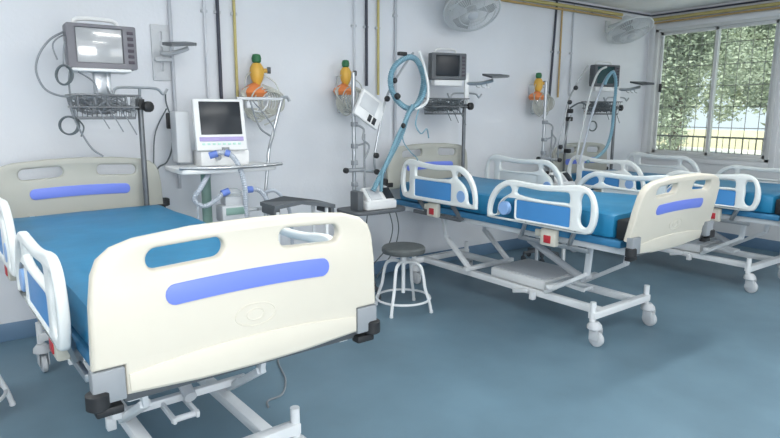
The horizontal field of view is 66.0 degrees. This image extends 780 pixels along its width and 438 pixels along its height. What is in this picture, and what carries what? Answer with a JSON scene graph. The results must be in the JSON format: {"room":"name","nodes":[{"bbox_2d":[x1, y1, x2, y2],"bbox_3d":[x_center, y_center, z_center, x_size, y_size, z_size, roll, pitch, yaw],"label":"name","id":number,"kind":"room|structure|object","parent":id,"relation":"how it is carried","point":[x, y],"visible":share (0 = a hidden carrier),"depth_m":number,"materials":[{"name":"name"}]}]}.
{"room":"hospital room","nodes":[
{"label":"hospital room","id":0,"kind":"room"},
{"bbox_2d":[0,0,650,323],"bbox_3d":[-0.692,-0.834,5.495,10.470,2.910,0.200,-7,12,-35],"label":"wall","id":1,"kind":"structure","parent":0,"point":[304,43],"depth_m":5.36,"materials":[{"name":"paint"}]},
{"bbox_2d":[153,94,171,168],"bbox_3d":[-1.722,-0.436,4.547,0.131,1.053,0.206,8,13,37],"label":"power cable","id":2,"kind":"object","parent":1,"relation":"attached to","point":[168,126],"visible":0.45,"depth_m":4.53,"materials":[{"name":"black rubber"}]},
{"bbox_2d":[150,24,196,80],"bbox_3d":[-1.574,-1.232,4.407,0.206,0.410,0.433,-8,13,-39],"label":"wall bracket","id":3,"kind":"object","parent":1,"relation":"attached to","point":[158,75],"visible":1,"depth_m":4.51,"materials":[{"name":"grey plastic"}]},
{"bbox_2d":[162,42,196,46],"bbox_3d":[-1.510,-1.263,4.335,0.200,0.067,0.240,-7,12,-35],"label":"tray","id":4,"kind":"object","parent":3,"relation":"on","point":[172,44],"depth_m":4.26,"materials":[{"name":"grey plastic"}]},
{"bbox_2d":[167,0,181,188],"bbox_3d":[-1.664,-1.183,4.589,0.050,1.909,0.040,-7,12,-35],"label":"conduit","id":5,"kind":"object","parent":1,"relation":"attached to","point":[168,1],"visible":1,"depth_m":4.58,"materials":[{"name":"grey"}]},
{"bbox_2d":[200,0,209,98],"bbox_3d":[-1.447,-1.480,4.692,0.050,1.359,0.038,-7,12,-35],"label":"pipe","id":6,"kind":"object","parent":1,"relation":"attached to","point":[204,11],"visible":0.92,"depth_m":4.70,"materials":[{"name":"white metal"}]},
{"bbox_2d":[213,0,222,98],"bbox_3d":[-1.360,-1.564,4.737,0.050,1.209,0.040,-7,12,-35],"label":"pipe","id":7,"kind":"object","parent":1,"relation":"attached to","point":[217,12],"visible":1,"depth_m":4.76,"materials":[{"name":"metal"}]},
{"bbox_2d":[230,0,238,96],"bbox_3d":[-1.251,-1.528,4.824,0.050,1.309,0.038,-7,12,-35],"label":"pipe","id":8,"kind":"object","parent":1,"relation":"attached to","point":[234,14],"visible":0.91,"depth_m":4.83,"materials":[{"name":"metal"}]},
{"bbox_2d":[240,54,284,124],"bbox_3d":[-1.071,-1.056,4.914,0.404,0.570,0.262,-7,12,-35],"label":"oxygen flowmeter","id":9,"kind":"object","parent":1,"relation":"attached to","point":[255,77],"visible":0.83,"depth_m":4.84,"materials":[{"name":"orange plastic"}]},
{"bbox_2d":[247,74,252,84],"bbox_3d":[-1.128,-1.142,4.951,0.078,0.112,0.112,-7,12,-35],"label":"wall outlet","id":10,"kind":"object","parent":9,"relation":"attached to","point":[249,80],"depth_m":4.92,"materials":[{"name":"grey plastic"}]},
{"bbox_2d":[0,236,535,342],"bbox_3d":[-0.635,0.550,5.653,10.070,0.130,0.012,-7,12,-35],"label":"baseboard","id":11,"kind":"structure","parent":1,"relation":"attached to","point":[11,331],"depth_m":6.08,"materials":[{"name":"blue plastic"}]},
{"bbox_2d":[333,60,361,117],"bbox_3d":[-0.386,-1.164,5.385,0.361,0.509,0.234,-7,12,-35],"label":"oxygen flowmeter","id":12,"kind":"object","parent":1,"relation":"attached to","point":[342,88],"visible":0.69,"depth_m":5.31,"materials":[{"name":"orange plastic"}]},
{"bbox_2d":[336,76,341,84],"bbox_3d":[-0.436,-1.241,5.418,0.070,0.100,0.100,-7,12,-35],"label":"wall outlet","id":13,"kind":"object","parent":12,"relation":"attached to","point":[340,78],"depth_m":5.38,"materials":[{"name":"grey plastic"}]},
{"bbox_2d":[333,83,350,94],"bbox_3d":[-0.415,-1.079,5.363,0.190,0.260,0.187,-7,12,-35],"label":"bottle","id":14,"kind":"object","parent":12,"relation":"on","point":[341,88],"depth_m":5.28,"materials":[{"name":"orange plastic"}]},
{"bbox_2d":[351,0,356,92],"bbox_3d":[-0.328,-1.713,5.453,0.050,1.159,0.036,-7,12,-35],"label":"pipe","id":15,"kind":"object","parent":1,"relation":"attached to","point":[353,25],"visible":0.92,"depth_m":5.45,"materials":[{"name":"white metal"}]},
{"bbox_2d":[363,0,368,85],"bbox_3d":[-0.220,-1.770,5.517,0.050,1.069,0.039,-7,12,-35],"label":"pipe","id":16,"kind":"object","parent":1,"relation":"attached to","point":[365,26],"visible":1,"depth_m":5.53,"materials":[{"name":"metal"}]},
{"bbox_2d":[375,0,380,94],"bbox_3d":[-0.114,-1.744,5.598,0.050,1.149,0.038,-7,12,-35],"label":"pipe","id":17,"kind":"object","parent":1,"relation":"attached to","point":[378,27],"visible":1,"depth_m":5.61,"materials":[{"name":"metal"}]},
{"bbox_2d":[392,0,397,137],"bbox_3d":[0.049,-1.537,5.752,0.050,1.609,0.039,-7,12,-35],"label":"conduit","id":18,"kind":"object","parent":1,"relation":"attached to","point":[394,15],"visible":0.92,"depth_m":5.73,"materials":[{"name":"grey"}]},
{"bbox_2d":[443,0,500,31],"bbox_3d":[0.741,-2.001,5.756,0.611,0.350,0.495,6,12,29],"label":"wall fan","id":19,"kind":"object","parent":1,"relation":"attached to","point":[462,20],"visible":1,"depth_m":5.74,"materials":[{"name":"grey plastic"}]},
{"bbox_2d":[528,73,554,117],"bbox_3d":[1.691,-1.404,6.828,0.361,0.509,0.234,-7,12,-35],"label":"oxygen flowmeter","id":20,"kind":"object","parent":1,"relation":"attached to","point":[534,90],"visible":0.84,"depth_m":6.76,"materials":[{"name":"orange plastic"}]},
{"bbox_2d":[528,85,534,93],"bbox_3d":[1.640,-1.480,6.861,0.070,0.100,0.100,-7,12,-35],"label":"wall outlet","id":21,"kind":"object","parent":20,"relation":"attached to","point":[531,87],"depth_m":6.85,"materials":[{"name":"grey plastic"}]},
{"bbox_2d":[528,91,543,99],"bbox_3d":[1.661,-1.318,6.806,0.190,0.260,0.187,-7,12,-35],"label":"bottle","id":22,"kind":"object","parent":20,"relation":"on","point":[538,95],"depth_m":6.73,"materials":[{"name":"orange plastic"}]},
{"bbox_2d":[549,0,557,95],"bbox_3d":[1.897,-1.980,6.995,0.076,1.160,0.039,-7,12,-35],"label":"pipe","id":23,"kind":"object","parent":1,"relation":"attached to","point":[555,20],"visible":0.97,"depth_m":6.99,"materials":[{"name":"metal"}]},
{"bbox_2d":[496,0,621,18],"bbox_3d":[1.847,-2.416,6.859,2.680,0.026,0.025,-7,12,-35],"label":"gas pipe","id":24,"kind":"object","parent":1,"relation":"attached to","point":[510,1],"visible":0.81,"depth_m":6.93,"materials":[{"name":"metal"}]},
{"bbox_2d":[557,10,562,96],"bbox_3d":[1.999,-1.954,7.073,0.050,1.020,0.038,-7,12,-35],"label":"pipe","id":25,"kind":"object","parent":1,"relation":"attached to","point":[559,51],"visible":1,"depth_m":7.06,"materials":[{"name":"metal"}]},
{"bbox_2d":[519,0,622,15],"bbox_3d":[1.845,-2.459,6.855,2.680,0.050,0.046,-7,12,-35],"label":"gas pipe","id":26,"kind":"object","parent":1,"relation":"attached to","point":[592,10],"visible":1,"depth_m":7.05,"materials":[{"name":"yellow metal"}]},
{"bbox_2d":[569,4,574,95],"bbox_3d":[2.170,-2.014,7.186,0.050,1.060,0.036,-7,12,-35],"label":"conduit","id":27,"kind":"object","parent":1,"relation":"attached to","point":[571,52],"visible":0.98,"depth_m":7.17,"materials":[{"name":"grey metal"}]},
{"bbox_2d":[552,0,651,16],"bbox_3d":[2.112,-2.538,7.038,3.340,0.020,0.019,-7,12,-35],"label":"pipe","id":28,"kind":"object","parent":1,"relation":"attached to","point":[552,0],"visible":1,"depth_m":7.37,"materials":[{"name":"metal"}]},
{"bbox_2d":[605,15,653,43],"bbox_3d":[2.896,-2.304,7.261,0.552,0.329,0.519,3,11,17],"label":"wall fan","id":29,"kind":"object","parent":1,"relation":"attached to","point":[627,22],"visible":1,"depth_m":7.24,"materials":[{"name":"grey plastic"}]},
{"bbox_2d":[0,242,779,437],"bbox_3d":[1.503,1.252,2.695,10.470,0.200,7.840,-7,12,-35],"label":"floor","id":30,"kind":"structure","parent":0,"point":[490,360],"depth_m":3.74,"materials":[{"name":"blue plastic"}]},
{"bbox_2d":[0,375,15,406],"bbox_3d":[-2.275,0.791,3.114,0.464,0.535,0.464,-1,10,-6],"label":"round stool","id":31,"kind":"object","parent":30,"relation":"on","point":[7,393],"visible":1,"depth_m":3.27,"materials":[{"name":"white metal"}]},
{"bbox_2d":[0,157,379,437],"bbox_3d":[-1.261,0.410,3.084,1.150,1.302,2.579,-8,13,-38],"label":"hospital bed","id":32,"kind":"object","parent":30,"relation":"on","point":[259,300],"visible":0.94,"depth_m":2.08,"materials":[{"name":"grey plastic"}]},
{"bbox_2d":[65,86,167,205],"bbox_3d":[-1.760,-0.410,3.991,0.620,0.935,0.279,-7,12,-35],"label":"pole","id":33,"kind":"object","parent":32,"relation":"on","point":[96,104],"visible":0.98,"depth_m":3.89,"materials":[{"name":"metal"}]},
{"bbox_2d":[35,16,137,156],"bbox_3d":[-1.930,-0.840,3.842,0.585,0.883,0.323,-7,12,-35],"label":"patient monitor","id":34,"kind":"object","parent":33,"relation":"attached to","point":[102,51],"visible":0.97,"depth_m":3.78,"materials":[{"name":"grey plastic"}]},
{"bbox_2d":[65,94,140,118],"bbox_3d":[-1.853,-0.725,3.881,0.405,0.157,0.257,-7,12,-35],"label":"basket","id":35,"kind":"object","parent":33,"relation":"on","point":[96,104],"depth_m":3.82,"materials":[{"name":"metal"}]},
{"bbox_2d":[13,205,220,345],"bbox_3d":[-1.263,0.177,3.046,0.945,0.174,2.220,-8,13,-38],"label":"mattress","id":36,"kind":"object","parent":32,"relation":"on","point":[77,239],"visible":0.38,"depth_m":3.03,"materials":[{"name":"blue plastic"}]},
{"bbox_2d":[165,95,293,244],"bbox_3d":[-1.151,-0.054,4.493,0.936,1.722,0.670,-7,12,-35],"label":"ventilator","id":37,"kind":"object","parent":30,"relation":"on","point":[218,124],"visible":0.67,"depth_m":4.25,"materials":[{"name":"white plastic"}]},
{"bbox_2d":[165,161,282,174],"bbox_3d":[-1.188,-0.378,4.324,0.747,0.054,0.497,-7,12,-35],"label":"tray","id":38,"kind":"object","parent":37,"relation":"on","point":[198,167],"depth_m":4.21,"materials":[{"name":"metal"}]},
{"bbox_2d":[266,359,286,407],"bbox_3d":[-0.745,0.935,3.823,0.140,0.012,1.091,-2,10,-14],"label":"cable","id":39,"kind":"object","parent":30,"relation":"on","point":[282,371],"visible":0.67,"depth_m":3.50,"materials":[{"name":"grey plastic"}]},
{"bbox_2d":[260,196,334,242],"bbox_3d":[-0.643,0.350,4.264,0.460,1.011,0.280,-7,12,-35],"label":"trolley","id":40,"kind":"object","parent":30,"relation":"on","point":[272,206],"visible":0.3,"depth_m":4.13,"materials":[{"name":"grey metal"}]},
{"bbox_2d":[337,50,429,299],"bbox_3d":[-0.084,-0.371,5.181,0.836,2.114,0.500,-7,12,-35],"label":"ventilator","id":41,"kind":"object","parent":30,"relation":"on","point":[374,200],"visible":0.84,"depth_m":5.00,"materials":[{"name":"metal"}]},
{"bbox_2d":[337,204,404,215],"bbox_3d":[-0.151,-0.082,5.104,0.583,0.028,0.369,-7,12,-35],"label":"tray","id":42,"kind":"object","parent":41,"relation":"on","point":[364,211],"depth_m":4.96,"materials":[{"name":"grey plastic"}]},
{"bbox_2d":[374,242,432,318],"bbox_3d":[0.109,0.479,4.913,0.464,0.535,0.464,-7,12,-35],"label":"round stool","id":43,"kind":"object","parent":30,"relation":"on","point":[404,250],"visible":0.98,"depth_m":4.84,"materials":[{"name":"white metal"}]},
{"bbox_2d":[535,237,565,260],"bbox_3d":[1.716,0.345,5.940,0.460,0.450,0.360,-7,12,-35],"label":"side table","id":44,"kind":"object","parent":30,"relation":"on","point":[563,251],"visible":0.19,"depth_m":5.90,"materials":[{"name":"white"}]},
{"bbox_2d":[383,143,719,346],"bbox_3d":[1.139,0.077,4.999,1.150,1.302,2.609,-7,13,-37],"label":"hospital bed","id":45,"kind":"object","parent":30,"relation":"on","point":[659,219],"visible":0.91,"depth_m":4.54,"materials":[{"name":"beige plastic"}]},
{"bbox_2d":[423,73,508,176],"bbox_3d":[0.734,-0.857,5.940,0.853,1.150,0.327,-2,10,-11],"label":"pole","id":46,"kind":"object","parent":45,"relation":"on","point":[438,104],"visible":0.99,"depth_m":5.86,"materials":[{"name":"metal"}]},
{"bbox_2d":[423,98,469,114],"bbox_3d":[0.534,-1.099,5.858,0.405,0.157,0.257,-4,11,-21],"label":"basket","id":47,"kind":"object","parent":46,"relation":"on","point":[438,104],"depth_m":5.80,"materials":[{"name":"metal"}]},
{"bbox_2d":[428,48,466,85],"bbox_3d":[0.544,-1.475,5.830,0.370,0.358,0.155,-4,11,-21],"label":"patient monitor","id":48,"kind":"object","parent":46,"relation":"attached to","point":[444,69],"visible":1,"depth_m":5.77,"materials":[{"name":"grey plastic"}]},
{"bbox_2d":[482,74,508,77],"bbox_3d":[1.052,-1.397,5.870,0.221,0.060,0.246,-2,10,-14],"label":"tray","id":49,"kind":"object","parent":46,"relation":"on","point":[486,75],"depth_m":5.78,"materials":[{"name":"grey plastic"}]},
{"bbox_2d":[400,176,636,237],"bbox_3d":[1.128,-0.158,4.973,0.945,0.174,2.220,-7,13,-37],"label":"mattress","id":50,"kind":"object","parent":45,"relation":"on","point":[612,207],"visible":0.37,"depth_m":4.58,"materials":[{"name":"blue plastic"}]},
{"bbox_2d":[521,65,617,261],"bbox_3d":[1.926,-0.612,6.576,1.034,2.112,0.500,-7,12,-35],"label":"ventilator","id":51,"kind":"object","parent":30,"relation":"on","point":[567,179],"visible":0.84,"depth_m":6.43,"materials":[{"name":"metal"}]},
{"bbox_2d":[546,142,779,292],"bbox_3d":[2.996,-0.120,6.287,1.150,1.252,2.579,-7,12,-35],"label":"hospital bed","id":52,"kind":"object","parent":30,"relation":"on","point":[729,197],"visible":0.58,"depth_m":5.92,"materials":[{"name":"grey plastic"}]},
{"bbox_2d":[556,102,596,171],"bbox_3d":[2.086,-0.845,6.865,0.625,0.970,0.147,-6,12,-30],"label":"pole","id":53,"kind":"object","parent":52,"relation":"attached to","point":[567,119],"visible":0.86,"depth_m":6.83,"materials":[{"name":"metal"}]},
{"bbox_2d":[581,81,653,169],"bbox_3d":[2.742,-1.093,7.299,0.853,1.150,0.327,-2,10,-11],"label":"pole","id":54,"kind":"object","parent":52,"relation":"attached to","point":[605,105],"visible":0.81,"depth_m":7.23,"materials":[{"name":"metal"}]},
{"bbox_2d":[581,101,622,114],"bbox_3d":[2.542,-1.334,7.217,0.405,0.157,0.257,-4,11,-21],"label":"basket","id":55,"kind":"object","parent":54,"relation":"on","point":[604,106],"depth_m":7.14,"materials":[{"name":"metal"}]},
{"bbox_2d":[589,61,619,91],"bbox_3d":[2.552,-1.710,7.189,0.370,0.358,0.155,-4,11,-21],"label":"patient monitor","id":56,"kind":"object","parent":54,"relation":"attached to","point":[609,87],"visible":0.84,"depth_m":7.12,"materials":[{"name":"grey plastic"}]},
{"bbox_2d":[630,81,653,84],"bbox_3d":[3.060,-1.633,7.229,0.221,0.060,0.246,-2,10,-14],"label":"tray","id":57,"kind":"object","parent":54,"relation":"on","point":[633,82],"depth_m":7.19,"materials":[{"name":"grey plastic"}]},
{"bbox_2d":[571,169,779,213],"bbox_3d":[2.994,-0.329,6.254,0.945,0.174,2.220,-7,12,-35],"label":"mattress","id":58,"kind":"object","parent":52,"relation":"on","point":[770,192],"visible":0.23,"depth_m":5.38,"materials":[{"name":"blue plastic"}]},
{"bbox_2d":[574,0,742,12],"bbox_3d":[1.514,-1.810,2.149,10.470,0.200,7.840,-7,12,-35],"label":"ceiling","id":59,"kind":"structure","parent":0,"point":[647,6],"depth_m":7.30,"materials":[{"name":"paint"}]},
{"bbox_2d":[640,0,779,240],"bbox_3d":[5.706,-0.783,5.336,0.200,2.910,7.440,-7,12,-35],"label":"wall","id":60,"kind":"structure","parent":0,"point":[753,228],"depth_m":7.40,"materials":[{"name":"paint"}]},
{"bbox_2d":[642,10,779,167],"bbox_3d":[3.981,-1.585,7.492,0.016,1.780,1.670,-7,12,-35],"label":"trim","id":61,"kind":"structure","parent":60,"relation":"attached to","point":[770,164],"depth_m":7.36,"materials":[{"name":"paint"}]},
{"bbox_2d":[652,0,770,16],"bbox_3d":[4.436,-2.461,6.647,0.021,0.022,3.300,-7,12,-35],"label":"pipe","id":62,"kind":"object","parent":60,"relation":"attached to","point":[757,0],"visible":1,"depth_m":7.33,"materials":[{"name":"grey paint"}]},
{"bbox_2d":[646,15,779,162],"bbox_3d":[4.012,-1.589,7.514,0.101,1.660,1.550,-7,12,-35],"label":"window","id":63,"kind":"structure","parent":60,"relation":"in","point":[660,35],"depth_m":7.47,"materials":[{"name":"metal"}]},
{"bbox_2d":[652,7,779,23],"bbox_3d":[4.433,-2.358,6.651,0.023,0.024,3.280,-7,12,-35],"label":"gas pipe","id":64,"kind":"object","parent":60,"relation":"attached to","point":[772,8],"visible":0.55,"depth_m":7.27,"materials":[{"name":"metal"}]},
{"bbox_2d":[657,24,774,154],"bbox_3d":[4.086,-1.597,7.565,0.029,1.660,1.550,-7,12,-35],"label":"window grille","id":65,"kind":"object","parent":60,"relation":"in","point":[678,46],"visible":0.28,"depth_m":7.55,"materials":[{"name":"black metal"}]},
{"bbox_2d":[653,2,779,20],"bbox_3d":[4.436,-2.402,6.645,0.047,0.050,3.280,-7,12,-35],"label":"gas pipe","id":66,"kind":"object","parent":60,"relation":"attached to","point":[774,4],"visible":0.97,"depth_m":7.25,"materials":[{"name":"yellow metal"}]},
{"bbox_2d":[715,231,779,252],"bbox_3d":[5.621,0.597,5.511,0.012,0.130,7.420,-7,12,-35],"label":"baseboard","id":67,"kind":"structure","parent":60,"relation":"attached to","point":[758,243],"depth_m":7.18,"materials":[{"name":"blue plastic"}]},
{"label":"outside","id":68,"kind":"structure","parent":0,"visible":0},
{"bbox_2d":[656,146,760,154],"bbox_3d":[19.540,-4.719,37.997,60.000,0.100,110.000,-7,12,-35],"label":"ground","id":69,"kind":"structure","parent":68,"point":[758,152],"depth_m":31.11,"materials":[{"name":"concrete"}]},
{"bbox_2d":[660,29,728,124],"bbox_3d":[8.076,-4.534,18.459,4.226,6.328,3.884,-7,12,-35],"label":"tree","id":70,"kind":"object","parent":69,"relation":"on","point":[727,29],"visible":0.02,"depth_m":17.96,"materials":[{"name":"green plant"}]},
{"bbox_2d":[664,38,743,132],"bbox_3d":[12.511,-6.981,26.482,6.085,8.358,5.974,-7,12,-35],"label":"tree","id":71,"kind":"object","parent":69,"relation":"on","point":[722,115],"visible":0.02,"depth_m":26.18,"materials":[{"name":"green plant"}]},
{"bbox_2d":[657,129,763,149],"bbox_3d":[16.271,-4.868,35.630,0.250,1.000,70.000,-7,12,-35],"label":"wall","id":72,"kind":"structure","parent":69,"relation":"on","point":[697,132],"depth_m":32.59,"materials":[{"name":"yellow paint"}]},
{"bbox_2d":[656,25,774,149],"bbox_3d":[6.262,-3.363,13.098,3.290,5.893,3.436,-5,11,-26],"label":"tree","id":73,"kind":"object","parent":69,"relation":"on","point":[708,36],"visible":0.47,"depth_m":12.73,"materials":[{"name":"green plant"}]},
{"bbox_2d":[692,24,775,121],"bbox_3d":[10.157,-3.892,14.775,4.182,6.371,4.198,-9,14,-43],"label":"tree","id":74,"kind":"object","parent":69,"relation":"on","point":[772,28],"visible":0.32,"depth_m":14.79,"materials":[{"name":"green plant"}]},
{"bbox_2d":[716,26,775,125],"bbox_3d":[13.957,-5.771,21.146,5.418,7.857,4.728,-7,12,-35],"label":"tree","id":75,"kind":"object","parent":69,"relation":"on","point":[764,101],"visible":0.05,"depth_m":21.65,"materials":[{"name":"green plant"}]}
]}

